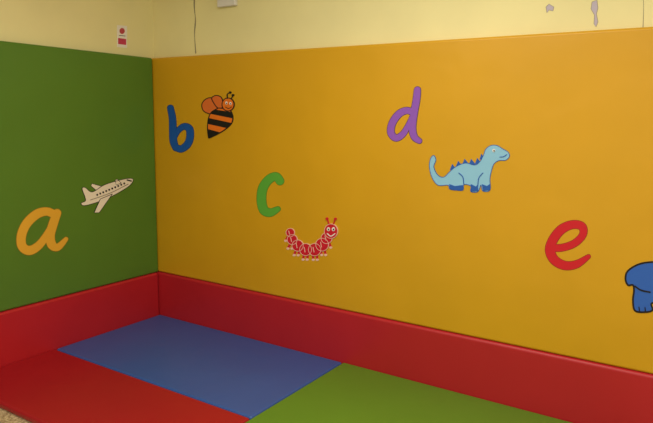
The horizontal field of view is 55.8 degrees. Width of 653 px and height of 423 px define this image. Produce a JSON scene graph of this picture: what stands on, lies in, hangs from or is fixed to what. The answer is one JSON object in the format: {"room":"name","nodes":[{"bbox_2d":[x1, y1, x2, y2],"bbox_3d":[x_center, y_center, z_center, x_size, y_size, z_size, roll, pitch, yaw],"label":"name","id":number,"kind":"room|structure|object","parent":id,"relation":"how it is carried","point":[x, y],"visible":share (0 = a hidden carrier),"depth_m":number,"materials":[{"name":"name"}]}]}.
{"room":"children's playroom","nodes":[
{"label":"children's playroom","id":0,"kind":"room"},
{"bbox_2d":[0,408,31,422],"bbox_3d":[-0.157,1.411,1.160,6.200,0.100,5.200,6,10,33],"label":"floor","id":1,"kind":"structure","parent":0,"point":[6,416],"depth_m":3.12,"materials":[{"name":"beige carpet"}]},
{"bbox_2d":[0,350,248,422],"bbox_3d":[-1.229,1.012,3.274,1.633,0.040,0.611,6,10,33],"label":"floor mat","id":2,"kind":"object","parent":1,"relation":"on","point":[54,386],"visible":0.86,"depth_m":3.28,"materials":[{"name":"plastic"}]},
{"bbox_2d":[57,315,341,419],"bbox_3d":[-0.821,0.925,3.891,1.633,0.040,0.871,6,10,33],"label":"floor mat","id":3,"kind":"object","parent":1,"relation":"on","point":[240,375],"visible":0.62,"depth_m":3.78,"materials":[{"name":"plastic"}]},
{"bbox_2d":[245,363,571,422],"bbox_3d":[0.316,1.125,2.636,1.655,0.042,1.751,6,10,33],"label":"floor mat","id":4,"kind":"object","parent":1,"relation":"on","point":[347,393],"visible":1,"depth_m":3.24,"materials":[{"name":"plastic"}]},
{"bbox_2d":[0,0,153,57],"bbox_3d":[-2.711,-0.285,2.519,0.150,2.790,5.050,6,10,33],"label":"wall","id":5,"kind":"structure","parent":0,"point":[88,25],"depth_m":3.97,"materials":[{"name":"paint"}]},
{"bbox_2d":[0,41,157,311],"bbox_3d":[-2.534,-0.057,2.644,0.049,1.574,4.598,6,10,33],"label":"panel","id":6,"kind":"object","parent":5,"relation":"attached to","point":[71,120],"visible":1,"depth_m":3.97,"materials":[{"name":"paint"}]},
{"bbox_2d":[16,207,68,254],"bbox_3d":[-1.760,0.119,3.826,0.002,0.295,0.349,6,10,33],"label":"letter","id":7,"kind":"object","parent":6,"relation":"attached to","point":[48,237],"visible":1,"depth_m":3.82,"materials":[{"name":"gold vinyl"}]},
{"bbox_2d":[81,178,132,212],"bbox_3d":[-1.488,-0.109,4.207,0.004,0.218,0.431,6,10,33],"label":"sticker","id":8,"kind":"object","parent":6,"relation":"attached to","point":[102,194],"visible":1,"depth_m":4.17,"materials":[{"name":"vinyl"},{"name":"ink"}]},
{"bbox_2d":[0,272,158,367],"bbox_3d":[-2.545,0.904,2.782,0.057,0.365,4.590,6,10,33],"label":"baseboard","id":9,"kind":"structure","parent":5,"relation":"attached to","point":[31,330],"depth_m":4.06,"materials":[{"name":"plastic"}]},
{"bbox_2d":[117,25,126,47],"bbox_3d":[-1.407,-1.205,4.243,0.002,0.151,0.090,6,10,33],"label":"label","id":10,"kind":"object","parent":5,"relation":"attached to","point":[121,30],"visible":1,"depth_m":4.24,"materials":[{"name":"white paper"}]},
{"bbox_2d":[152,0,652,57],"bbox_3d":[1.244,-0.313,3.039,6.200,2.790,0.150,6,10,33],"label":"wall","id":11,"kind":"structure","parent":0,"point":[250,25],"depth_m":3.54,"materials":[{"name":"paint"}]},
{"bbox_2d":[194,0,195,53],"bbox_3d":[-0.902,-1.313,4.226,0.020,0.450,0.001,6,10,33],"label":"cable","id":12,"kind":"object","parent":11,"relation":"attached to","point":[194,0],"visible":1,"depth_m":4.23,"materials":[{"name":"beige plastic"}]},
{"bbox_2d":[217,0,237,7],"bbox_3d":[-0.648,-1.416,4.026,0.157,0.150,0.030,6,10,33],"label":"box","id":13,"kind":"object","parent":11,"relation":"attached to","point":[220,3],"visible":1,"depth_m":4.02,"materials":[{"name":"white plastic"}]},
{"bbox_2d":[151,27,652,373],"bbox_3d":[1.082,-0.073,3.059,5.649,1.574,0.049,6,10,33],"label":"panel","id":14,"kind":"object","parent":11,"relation":"attached to","point":[572,112],"visible":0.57,"depth_m":3.35,"materials":[{"name":"paint"}]},
{"bbox_2d":[167,105,193,152],"bbox_3d":[-1.030,-0.584,4.352,0.265,0.338,0.002,6,10,33],"label":"letter","id":15,"kind":"object","parent":14,"relation":"attached to","point":[174,131],"visible":1,"depth_m":4.37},
{"bbox_2d":[201,91,234,137],"bbox_3d":[-0.732,-0.647,4.143,0.304,0.314,0.007,6,10,33],"label":"sticker","id":16,"kind":"object","parent":14,"relation":"attached to","point":[221,117],"visible":1,"depth_m":4.14,"materials":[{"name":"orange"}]},
{"bbox_2d":[256,172,283,216],"bbox_3d":[-0.364,-0.109,3.979,0.229,0.297,0.002,6,10,33],"label":"letter","id":17,"kind":"object","parent":14,"relation":"attached to","point":[262,189],"visible":1,"depth_m":4.00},
{"bbox_2d":[284,217,337,260],"bbox_3d":[-0.102,0.168,3.841,0.408,0.300,0.008,6,10,33],"label":"sticker","id":18,"kind":"object","parent":14,"relation":"attached to","point":[331,230],"visible":1,"depth_m":3.83,"materials":[{"name":"red paper"}]},
{"bbox_2d":[387,86,421,143],"bbox_3d":[0.432,-0.530,3.393,0.220,0.310,0.002,6,10,33],"label":"letter","id":19,"kind":"object","parent":14,"relation":"attached to","point":[410,126],"visible":1,"depth_m":3.38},
{"bbox_2d":[429,145,509,192],"bbox_3d":[0.739,-0.227,3.231,0.436,0.252,0.005,6,10,33],"label":"sticker","id":20,"kind":"object","parent":14,"relation":"attached to","point":[476,175],"visible":1,"depth_m":3.22,"materials":[{"name":"blue paper"}]},
{"bbox_2d":[545,220,590,269],"bbox_3d":[1.175,0.163,3.000,0.216,0.254,0.002,6,10,33],"label":"letter","id":21,"kind":"object","parent":14,"relation":"attached to","point":[551,247],"visible":1,"depth_m":3.00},
{"bbox_2d":[625,261,652,312],"bbox_3d":[1.582,0.337,2.753,0.459,0.303,0.004,6,10,33],"label":"sticker","id":22,"kind":"object","parent":14,"relation":"attached to","point":[639,276],"visible":1,"depth_m":2.84,"materials":[{"name":"blue paper"}]},
{"bbox_2d":[156,271,652,422],"bbox_3d":[1.067,0.887,3.199,5.649,0.365,0.057,6,10,33],"label":"baseboard","id":23,"kind":"structure","parent":11,"relation":"attached to","point":[566,388],"depth_m":3.48,"materials":[{"name":"plastic"}]},
{"bbox_2d":[546,4,553,11],"bbox_3d":[1.075,-0.978,2.966,0.040,0.043,0.001,6,10,33],"label":"chip","id":24,"kind":"object","parent":11,"relation":"attached to","point":[548,7],"visible":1,"depth_m":2.97,"materials":[{"name":"white paint"}]},
{"bbox_2d":[591,0,597,25],"bbox_3d":[1.245,-0.918,2.862,0.037,0.123,0.001,6,10,33],"label":"chip","id":25,"kind":"object","parent":11,"relation":"attached to","point":[594,5],"visible":1,"depth_m":2.86,"materials":[{"name":"white paint"}]}
]}

